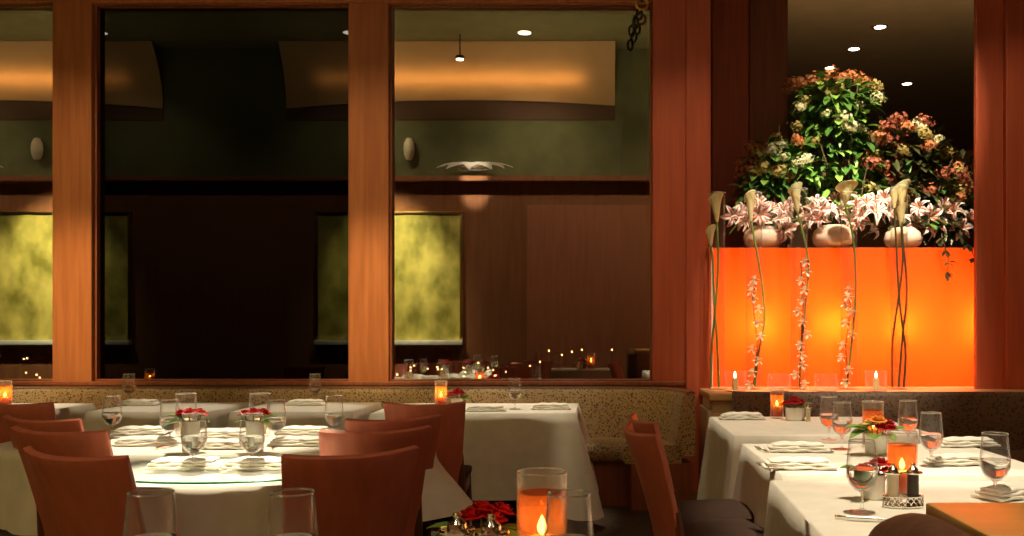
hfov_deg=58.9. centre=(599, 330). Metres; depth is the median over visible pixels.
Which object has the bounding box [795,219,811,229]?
lily
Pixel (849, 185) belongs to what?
calla lily
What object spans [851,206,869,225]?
lily
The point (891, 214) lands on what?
lily
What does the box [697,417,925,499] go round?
tablecloth
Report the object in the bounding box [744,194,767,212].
lily
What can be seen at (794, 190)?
calla lily
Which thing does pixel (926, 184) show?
flowering shrub
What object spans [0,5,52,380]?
window
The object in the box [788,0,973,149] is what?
ceiling
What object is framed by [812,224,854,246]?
flower bowl
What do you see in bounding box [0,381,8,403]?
candle holder
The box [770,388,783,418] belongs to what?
candle holder
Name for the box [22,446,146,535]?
dining chair
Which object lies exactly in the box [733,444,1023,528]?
tablecloth
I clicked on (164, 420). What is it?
water goblet
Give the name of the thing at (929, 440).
water goblet
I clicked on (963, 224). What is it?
lily
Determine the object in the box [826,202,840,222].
lily
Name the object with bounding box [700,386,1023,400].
countertop
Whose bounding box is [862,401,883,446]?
candle holder
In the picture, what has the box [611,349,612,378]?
street lamp
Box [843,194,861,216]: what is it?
lily
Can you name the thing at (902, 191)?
calla lily
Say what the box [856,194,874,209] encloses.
lily
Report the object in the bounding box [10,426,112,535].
dining chair
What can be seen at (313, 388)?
water goblet
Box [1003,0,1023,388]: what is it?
wooden column
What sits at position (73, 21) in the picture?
wooden column
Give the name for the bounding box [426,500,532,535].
posy
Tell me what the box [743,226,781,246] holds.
flower bowl
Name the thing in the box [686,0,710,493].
wooden column
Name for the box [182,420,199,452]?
flower pot
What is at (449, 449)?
dining chair
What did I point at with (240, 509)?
tablecloth
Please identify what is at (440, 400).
candle
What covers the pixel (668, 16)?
wooden column
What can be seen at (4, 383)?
wooden column
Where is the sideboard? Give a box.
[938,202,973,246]
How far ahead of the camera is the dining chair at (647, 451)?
3.41 m
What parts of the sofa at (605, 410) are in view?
backrest, seat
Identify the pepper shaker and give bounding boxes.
[472,514,509,535]
[903,463,922,505]
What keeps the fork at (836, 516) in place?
on the tablecloth at (794, 507)
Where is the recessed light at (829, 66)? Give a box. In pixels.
[823,65,836,69]
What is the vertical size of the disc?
0.012 m
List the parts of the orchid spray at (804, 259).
stem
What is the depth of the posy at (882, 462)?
2.83 m
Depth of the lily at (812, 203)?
7.09 m
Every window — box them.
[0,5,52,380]
[95,5,348,380]
[390,5,651,380]
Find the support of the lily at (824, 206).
in the flower bowl at (832, 235)
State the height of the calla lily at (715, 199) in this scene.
1.488 m
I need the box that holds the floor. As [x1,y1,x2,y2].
[0,494,696,535]
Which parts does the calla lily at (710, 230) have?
stem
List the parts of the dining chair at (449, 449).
backrest, leg, seat frame, seat, leg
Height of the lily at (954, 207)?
0.173 m
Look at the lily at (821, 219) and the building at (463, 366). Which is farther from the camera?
the building at (463, 366)
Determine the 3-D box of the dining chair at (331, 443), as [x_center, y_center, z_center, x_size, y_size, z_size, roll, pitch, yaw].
[-0.963,0.826,3.715,0.436,0.900,0.570,0,0,-24]
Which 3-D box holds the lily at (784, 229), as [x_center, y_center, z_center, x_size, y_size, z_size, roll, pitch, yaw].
[1.459,-0.817,7.181,0.194,0.236,0.193,0,0,33]
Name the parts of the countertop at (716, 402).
panel, panel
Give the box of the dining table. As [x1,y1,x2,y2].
[446,501,515,522]
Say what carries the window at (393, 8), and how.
in the wall
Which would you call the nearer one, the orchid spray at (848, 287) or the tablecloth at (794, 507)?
the tablecloth at (794, 507)
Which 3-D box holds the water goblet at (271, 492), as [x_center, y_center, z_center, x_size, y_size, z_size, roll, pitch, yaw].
[-0.585,0.416,1.710,0.096,0.222,0.096,0,0,0]
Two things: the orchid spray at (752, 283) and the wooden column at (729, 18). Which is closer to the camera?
the orchid spray at (752, 283)
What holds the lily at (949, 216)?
attached to the flowering shrub at (926, 184)
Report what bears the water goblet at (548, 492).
on the tablecloth
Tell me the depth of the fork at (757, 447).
3.95 m
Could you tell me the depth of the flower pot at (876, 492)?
2.81 m
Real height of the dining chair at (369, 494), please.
0.900 m
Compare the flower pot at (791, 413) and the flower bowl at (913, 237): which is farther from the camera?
the flower bowl at (913, 237)
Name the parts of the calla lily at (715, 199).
stem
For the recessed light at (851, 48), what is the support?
in the ceiling
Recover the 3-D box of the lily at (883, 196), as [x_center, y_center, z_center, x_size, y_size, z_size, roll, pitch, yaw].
[2.274,-1.059,7.175,0.140,0.159,0.136,0,0,-12]
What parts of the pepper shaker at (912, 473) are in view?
lid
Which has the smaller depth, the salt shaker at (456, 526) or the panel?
the salt shaker at (456, 526)
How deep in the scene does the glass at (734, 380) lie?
6.61 m
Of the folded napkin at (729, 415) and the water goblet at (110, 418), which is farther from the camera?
the folded napkin at (729, 415)
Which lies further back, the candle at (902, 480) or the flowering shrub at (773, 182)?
the flowering shrub at (773, 182)
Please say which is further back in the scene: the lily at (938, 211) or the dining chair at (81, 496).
the lily at (938, 211)
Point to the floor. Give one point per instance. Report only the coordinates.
(617, 520)
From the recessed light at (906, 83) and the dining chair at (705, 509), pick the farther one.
the recessed light at (906, 83)
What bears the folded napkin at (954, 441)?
on the tablecloth at (752, 483)
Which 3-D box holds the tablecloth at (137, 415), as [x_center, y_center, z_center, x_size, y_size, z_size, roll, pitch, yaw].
[-2.980,0.805,6.300,0.982,0.553,0.941,0,0,0]
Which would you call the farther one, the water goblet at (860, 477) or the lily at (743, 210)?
the lily at (743, 210)
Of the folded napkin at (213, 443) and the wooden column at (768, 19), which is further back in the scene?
the wooden column at (768, 19)
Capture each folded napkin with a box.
[110,425,172,434]
[111,435,179,446]
[117,399,161,405]
[143,456,224,469]
[200,428,245,437]
[203,438,241,448]
[221,456,280,469]
[267,435,318,445]
[274,425,330,434]
[285,399,326,405]
[465,404,506,411]
[530,402,570,409]
[718,412,765,419]
[761,456,835,469]
[764,441,830,452]
[923,453,993,465]
[940,436,1000,447]
[971,480,1023,501]
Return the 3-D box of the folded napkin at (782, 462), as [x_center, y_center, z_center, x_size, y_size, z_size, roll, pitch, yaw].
[0.762,0.505,3.462,0.273,0.045,0.120,0,0,3]
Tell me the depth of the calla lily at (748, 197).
6.86 m
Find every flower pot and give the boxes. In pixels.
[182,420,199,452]
[246,420,263,452]
[451,397,462,402]
[785,407,804,420]
[861,473,884,499]
[865,433,885,454]
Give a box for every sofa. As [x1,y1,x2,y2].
[0,386,695,510]
[732,392,1023,461]
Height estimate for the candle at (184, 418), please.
0.074 m
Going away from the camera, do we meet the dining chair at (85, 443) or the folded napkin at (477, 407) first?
the dining chair at (85, 443)
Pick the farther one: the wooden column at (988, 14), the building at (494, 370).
the building at (494, 370)
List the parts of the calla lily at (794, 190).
stem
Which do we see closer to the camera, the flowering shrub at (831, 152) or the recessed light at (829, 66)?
the flowering shrub at (831, 152)
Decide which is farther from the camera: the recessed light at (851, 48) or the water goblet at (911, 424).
the recessed light at (851, 48)
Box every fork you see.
[754,446,768,453]
[835,515,885,520]
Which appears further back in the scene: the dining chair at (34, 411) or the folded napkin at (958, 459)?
the dining chair at (34, 411)
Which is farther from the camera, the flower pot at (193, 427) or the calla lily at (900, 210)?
the calla lily at (900, 210)
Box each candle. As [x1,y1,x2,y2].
[1,397,8,403]
[180,418,191,433]
[437,397,444,403]
[530,534,551,535]
[732,378,737,389]
[773,406,780,416]
[868,428,879,432]
[873,378,878,389]
[898,469,906,492]
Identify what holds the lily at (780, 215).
in the flower bowl at (767, 237)
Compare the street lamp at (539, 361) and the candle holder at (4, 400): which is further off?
the street lamp at (539, 361)
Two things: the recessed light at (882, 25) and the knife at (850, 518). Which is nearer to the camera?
the knife at (850, 518)
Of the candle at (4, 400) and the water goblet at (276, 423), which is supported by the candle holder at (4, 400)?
the candle at (4, 400)
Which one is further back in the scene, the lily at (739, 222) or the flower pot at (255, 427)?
the lily at (739, 222)
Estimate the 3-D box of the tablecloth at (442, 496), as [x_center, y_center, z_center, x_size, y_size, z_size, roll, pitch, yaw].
[-1.843,0.701,4.395,2.568,0.343,1.233,0,0,0]
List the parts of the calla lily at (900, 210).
stem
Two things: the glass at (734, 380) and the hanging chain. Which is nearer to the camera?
the glass at (734, 380)
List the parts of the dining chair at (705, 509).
backrest, leg, seat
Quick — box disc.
[131,457,281,483]
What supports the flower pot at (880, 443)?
on the tablecloth at (752, 483)
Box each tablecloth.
[0,403,95,421]
[0,427,472,535]
[83,402,253,430]
[131,459,282,535]
[227,402,381,427]
[368,403,603,520]
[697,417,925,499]
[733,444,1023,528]
[763,480,1023,535]
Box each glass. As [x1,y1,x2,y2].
[724,370,745,391]
[865,372,886,391]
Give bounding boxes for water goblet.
[101,395,121,425]
[122,374,135,392]
[123,488,178,535]
[159,399,180,431]
[180,412,206,453]
[239,412,264,453]
[266,399,285,431]
[266,488,317,535]
[309,375,320,393]
[324,395,343,425]
[508,378,521,398]
[544,489,593,535]
[819,396,838,425]
[832,401,852,434]
[846,438,877,490]
[898,400,917,432]
[919,411,942,450]
[979,431,1010,480]
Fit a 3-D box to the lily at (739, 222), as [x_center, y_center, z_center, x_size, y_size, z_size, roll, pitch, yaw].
[1.092,-0.847,7.141,0.156,0.148,0.152,0,0,-23]
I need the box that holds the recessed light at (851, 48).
[847,46,860,50]
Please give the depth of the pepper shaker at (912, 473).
2.69 m
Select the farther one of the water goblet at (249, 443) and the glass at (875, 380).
the glass at (875, 380)
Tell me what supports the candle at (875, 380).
on the glass at (875, 380)
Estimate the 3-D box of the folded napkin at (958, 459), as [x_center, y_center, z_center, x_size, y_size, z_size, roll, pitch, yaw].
[1.435,0.505,3.566,0.273,0.045,0.120,0,0,-4]
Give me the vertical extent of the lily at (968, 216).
0.187 m
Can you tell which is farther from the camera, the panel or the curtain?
the curtain
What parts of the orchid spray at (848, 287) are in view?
stem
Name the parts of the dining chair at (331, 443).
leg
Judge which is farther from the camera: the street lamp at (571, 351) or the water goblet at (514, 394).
the street lamp at (571, 351)
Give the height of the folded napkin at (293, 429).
0.045 m
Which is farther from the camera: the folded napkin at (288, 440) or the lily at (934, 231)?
the lily at (934, 231)
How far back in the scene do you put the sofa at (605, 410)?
6.88 m
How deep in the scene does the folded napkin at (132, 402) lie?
6.37 m
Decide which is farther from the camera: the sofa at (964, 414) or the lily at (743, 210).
the lily at (743, 210)
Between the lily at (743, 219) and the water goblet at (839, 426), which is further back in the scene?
the lily at (743, 219)
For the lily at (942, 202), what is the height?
0.190 m
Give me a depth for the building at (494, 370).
162.00 m
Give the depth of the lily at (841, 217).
7.26 m
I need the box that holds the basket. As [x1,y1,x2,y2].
[882,493,923,508]
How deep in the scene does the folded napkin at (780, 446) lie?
3.91 m
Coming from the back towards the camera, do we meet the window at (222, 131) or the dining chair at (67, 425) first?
the window at (222, 131)
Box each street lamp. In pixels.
[539,361,540,378]
[548,350,549,378]
[561,354,562,378]
[571,351,572,378]
[581,349,582,378]
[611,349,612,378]
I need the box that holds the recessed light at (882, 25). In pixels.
[872,23,887,29]
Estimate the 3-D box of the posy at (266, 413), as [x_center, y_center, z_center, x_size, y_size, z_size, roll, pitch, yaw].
[-1.486,0.389,3.922,0.180,0.108,0.118,0,0,24]
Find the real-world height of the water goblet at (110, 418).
0.210 m
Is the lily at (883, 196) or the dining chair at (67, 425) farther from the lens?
the lily at (883, 196)
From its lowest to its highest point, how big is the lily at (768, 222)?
0.138 m
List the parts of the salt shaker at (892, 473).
lid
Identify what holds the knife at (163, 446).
on the tablecloth at (442, 496)
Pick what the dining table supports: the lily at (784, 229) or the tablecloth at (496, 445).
the tablecloth at (496, 445)
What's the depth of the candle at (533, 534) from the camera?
1.91 m
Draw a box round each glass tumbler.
[767,373,790,391]
[814,373,837,391]
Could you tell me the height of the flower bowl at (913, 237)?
0.166 m
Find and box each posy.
[165,408,209,425]
[234,408,279,425]
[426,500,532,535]
[444,388,471,400]
[781,395,811,410]
[840,456,901,479]
[845,415,907,441]
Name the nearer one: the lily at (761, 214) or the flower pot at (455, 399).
the flower pot at (455, 399)
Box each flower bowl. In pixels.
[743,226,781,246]
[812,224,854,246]
[883,227,922,246]
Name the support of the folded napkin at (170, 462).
on the disc
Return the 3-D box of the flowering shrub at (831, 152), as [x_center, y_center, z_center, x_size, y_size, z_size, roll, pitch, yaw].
[2.007,-1.432,7.485,0.964,1.551,0.710,0,0,16]
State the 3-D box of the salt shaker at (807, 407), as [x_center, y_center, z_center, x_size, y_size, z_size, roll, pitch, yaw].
[1.218,0.476,5.270,0.046,0.102,0.046,0,0,0]
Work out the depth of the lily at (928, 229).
7.22 m
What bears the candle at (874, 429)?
on the candle holder at (873, 426)
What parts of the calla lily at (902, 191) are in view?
stem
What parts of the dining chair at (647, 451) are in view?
backrest, leg, leg, seat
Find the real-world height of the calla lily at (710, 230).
1.244 m
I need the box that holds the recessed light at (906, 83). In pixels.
[900,81,913,85]
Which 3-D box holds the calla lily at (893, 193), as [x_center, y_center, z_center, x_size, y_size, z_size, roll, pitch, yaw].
[2.275,-0.338,6.875,0.132,1.534,0.082,0,0,0]
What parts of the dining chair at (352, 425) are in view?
backrest, leg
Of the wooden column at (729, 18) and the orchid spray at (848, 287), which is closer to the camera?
the orchid spray at (848, 287)
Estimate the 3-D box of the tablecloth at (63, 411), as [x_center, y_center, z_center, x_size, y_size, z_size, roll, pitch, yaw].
[-4.330,0.861,6.200,1.613,0.663,1.148,0,0,0]
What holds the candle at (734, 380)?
on the glass at (734, 380)
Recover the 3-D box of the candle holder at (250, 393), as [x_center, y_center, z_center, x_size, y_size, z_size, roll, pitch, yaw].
[-1.706,0.420,4.517,0.098,0.215,0.098,0,0,0]
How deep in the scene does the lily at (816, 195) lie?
7.19 m
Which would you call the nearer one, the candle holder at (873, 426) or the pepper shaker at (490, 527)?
the pepper shaker at (490, 527)
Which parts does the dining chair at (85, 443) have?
leg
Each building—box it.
[0,348,18,378]
[19,352,46,378]
[29,359,52,378]
[396,359,409,378]
[404,352,420,378]
[422,355,428,378]
[429,348,452,378]
[453,360,457,378]
[458,359,468,378]
[469,354,486,378]
[487,361,501,378]
[502,364,516,378]
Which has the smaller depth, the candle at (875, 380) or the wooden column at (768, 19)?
the candle at (875, 380)
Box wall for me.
[788,150,973,246]
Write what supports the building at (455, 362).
on the ground
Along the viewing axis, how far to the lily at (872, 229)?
7.30 m
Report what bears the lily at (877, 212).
attached to the flowering shrub at (926, 184)
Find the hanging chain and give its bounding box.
[628,0,648,37]
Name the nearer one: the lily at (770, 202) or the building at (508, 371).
the lily at (770, 202)
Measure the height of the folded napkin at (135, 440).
0.045 m
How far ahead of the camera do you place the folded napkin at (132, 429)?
4.56 m
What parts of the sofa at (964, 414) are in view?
seat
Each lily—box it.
[705,224,719,386]
[708,191,722,386]
[720,205,744,226]
[729,215,746,232]
[732,202,747,218]
[733,213,757,230]
[744,189,764,386]
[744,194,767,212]
[745,198,771,226]
[757,219,772,228]
[764,201,778,215]
[771,210,787,228]
[772,217,795,242]
[775,202,793,216]
[781,196,805,217]
[788,182,809,386]
[791,206,810,229]
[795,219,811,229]
[800,197,816,216]
[801,215,818,231]
[809,194,825,212]
[811,199,830,218]
[812,206,831,227]
[823,191,844,213]
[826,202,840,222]
[831,205,846,222]
[835,180,857,386]
[837,197,852,212]
[839,208,854,227]
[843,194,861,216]
[845,210,867,230]
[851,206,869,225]
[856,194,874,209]
[862,192,887,208]
[862,222,878,239]
[863,202,889,227]
[875,188,891,205]
[881,198,899,223]
[889,186,906,386]
[891,202,907,386]
[895,179,910,386]
[904,208,922,228]
[910,198,929,218]
[913,221,931,241]
[920,202,943,231]
[932,215,949,237]
[933,196,952,215]
[942,213,958,226]
[945,201,965,221]
[949,219,973,240]
[961,208,973,229]
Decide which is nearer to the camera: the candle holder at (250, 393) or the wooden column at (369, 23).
the candle holder at (250, 393)
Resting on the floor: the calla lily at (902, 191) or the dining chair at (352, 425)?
the dining chair at (352, 425)
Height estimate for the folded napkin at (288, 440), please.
0.045 m
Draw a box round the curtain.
[621,14,649,378]
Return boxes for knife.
[155,443,181,449]
[846,516,883,521]
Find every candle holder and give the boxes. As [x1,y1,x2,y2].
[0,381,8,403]
[175,393,196,436]
[250,393,269,436]
[437,381,444,403]
[517,467,566,535]
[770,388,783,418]
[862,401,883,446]
[886,430,917,495]
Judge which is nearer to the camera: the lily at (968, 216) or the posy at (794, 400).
the posy at (794, 400)
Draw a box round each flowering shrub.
[728,125,832,246]
[781,65,892,246]
[846,112,973,280]
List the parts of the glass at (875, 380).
glass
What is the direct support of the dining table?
on the floor
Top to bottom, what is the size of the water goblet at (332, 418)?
0.210 m
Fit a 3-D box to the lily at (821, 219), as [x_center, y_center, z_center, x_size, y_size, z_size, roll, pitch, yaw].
[1.760,-0.907,7.138,0.149,0.181,0.146,0,0,10]
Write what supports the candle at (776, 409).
on the candle holder at (776, 409)
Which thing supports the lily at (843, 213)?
in the flower bowl at (832, 235)
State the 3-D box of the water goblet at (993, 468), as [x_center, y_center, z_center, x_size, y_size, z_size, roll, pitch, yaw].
[1.232,0.422,2.807,0.091,0.210,0.091,0,0,0]
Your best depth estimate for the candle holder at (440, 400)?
6.14 m
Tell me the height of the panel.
1.108 m
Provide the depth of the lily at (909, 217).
7.20 m
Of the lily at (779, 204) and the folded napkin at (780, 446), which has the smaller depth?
the folded napkin at (780, 446)
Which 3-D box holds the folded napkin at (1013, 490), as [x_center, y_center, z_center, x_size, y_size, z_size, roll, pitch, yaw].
[1.323,0.505,2.875,0.273,0.045,0.120,0,0,-30]
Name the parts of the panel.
lid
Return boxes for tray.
[886,504,922,508]
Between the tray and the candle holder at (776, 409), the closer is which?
the tray
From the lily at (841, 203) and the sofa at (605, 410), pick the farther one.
the lily at (841, 203)
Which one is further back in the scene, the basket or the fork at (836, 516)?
the basket
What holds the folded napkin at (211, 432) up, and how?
on the tablecloth at (442, 496)
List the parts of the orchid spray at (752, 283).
stem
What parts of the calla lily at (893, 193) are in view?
stem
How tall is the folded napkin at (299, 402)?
0.045 m
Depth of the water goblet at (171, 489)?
1.73 m
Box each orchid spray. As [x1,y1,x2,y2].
[745,275,764,389]
[790,257,812,388]
[837,285,855,387]
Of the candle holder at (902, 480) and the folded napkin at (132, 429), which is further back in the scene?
the folded napkin at (132, 429)
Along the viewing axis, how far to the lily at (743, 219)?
7.27 m
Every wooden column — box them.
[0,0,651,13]
[0,381,685,385]
[53,1,94,380]
[349,3,395,380]
[652,0,685,458]
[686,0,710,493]
[711,0,748,246]
[749,0,787,246]
[974,0,1002,388]
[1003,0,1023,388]
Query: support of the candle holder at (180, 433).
on the tablecloth at (442, 496)
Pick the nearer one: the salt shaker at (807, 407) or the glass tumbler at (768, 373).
the salt shaker at (807, 407)
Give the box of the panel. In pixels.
[711,247,973,386]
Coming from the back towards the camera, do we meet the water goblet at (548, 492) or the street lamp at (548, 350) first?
the street lamp at (548, 350)
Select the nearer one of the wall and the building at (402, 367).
the wall
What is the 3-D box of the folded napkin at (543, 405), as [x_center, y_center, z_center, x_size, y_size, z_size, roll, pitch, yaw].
[-0.331,0.505,6.081,0.273,0.045,0.120,0,0,0]
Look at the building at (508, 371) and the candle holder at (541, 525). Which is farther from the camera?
the building at (508, 371)
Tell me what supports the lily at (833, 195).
attached to the flowering shrub at (831, 152)
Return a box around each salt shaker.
[438,512,474,535]
[805,404,811,420]
[883,463,902,505]
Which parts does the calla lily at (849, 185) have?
stem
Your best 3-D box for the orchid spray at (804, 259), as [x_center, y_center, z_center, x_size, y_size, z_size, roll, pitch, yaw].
[1.532,-0.059,6.845,0.168,1.004,0.066,0,0,0]
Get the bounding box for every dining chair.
[0,402,55,443]
[2,415,83,448]
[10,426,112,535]
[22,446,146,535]
[281,445,418,535]
[319,425,431,535]
[345,414,441,535]
[383,401,471,524]
[623,423,763,535]
[627,413,753,522]
[869,503,1023,535]
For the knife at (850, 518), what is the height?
0.014 m
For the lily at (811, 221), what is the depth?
7.13 m
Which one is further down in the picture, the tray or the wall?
the tray
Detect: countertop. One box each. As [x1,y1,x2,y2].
[699,386,1023,479]
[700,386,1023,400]
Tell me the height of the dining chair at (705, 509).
0.900 m
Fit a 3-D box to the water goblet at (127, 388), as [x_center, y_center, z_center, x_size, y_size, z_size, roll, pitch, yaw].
[-3.496,0.422,6.680,0.091,0.210,0.091,0,0,0]
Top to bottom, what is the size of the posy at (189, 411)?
0.108 m
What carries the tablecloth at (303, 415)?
on the dining table
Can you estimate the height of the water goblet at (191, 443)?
0.210 m
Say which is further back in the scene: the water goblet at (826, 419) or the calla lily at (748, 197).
the calla lily at (748, 197)
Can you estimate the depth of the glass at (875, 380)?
6.61 m
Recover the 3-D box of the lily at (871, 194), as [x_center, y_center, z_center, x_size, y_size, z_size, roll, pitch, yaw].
[2.198,-1.016,7.226,0.172,0.196,0.183,0,0,-34]
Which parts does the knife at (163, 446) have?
handle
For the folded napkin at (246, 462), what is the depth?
3.33 m
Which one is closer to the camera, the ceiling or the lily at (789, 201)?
the lily at (789, 201)
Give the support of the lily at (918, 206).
attached to the flowering shrub at (926, 184)
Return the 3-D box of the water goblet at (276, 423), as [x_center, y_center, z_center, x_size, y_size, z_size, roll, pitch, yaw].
[-1.498,0.422,4.160,0.091,0.210,0.091,0,0,0]
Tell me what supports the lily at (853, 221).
in the flower bowl at (832, 235)
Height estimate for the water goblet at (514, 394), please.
0.210 m
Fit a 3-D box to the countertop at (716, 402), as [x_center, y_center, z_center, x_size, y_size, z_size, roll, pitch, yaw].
[2.478,0.858,7.010,3.425,0.825,1.260,0,0,0]
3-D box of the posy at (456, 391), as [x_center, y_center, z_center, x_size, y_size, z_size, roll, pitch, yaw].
[-0.955,0.444,6.081,0.186,0.119,0.124,0,0,14]
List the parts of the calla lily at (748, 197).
stem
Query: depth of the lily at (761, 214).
7.09 m
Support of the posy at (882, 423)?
in the flower pot at (880, 443)
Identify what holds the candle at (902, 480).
on the candle holder at (902, 480)
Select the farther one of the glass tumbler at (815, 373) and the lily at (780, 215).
the lily at (780, 215)
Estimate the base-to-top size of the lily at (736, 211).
0.184 m

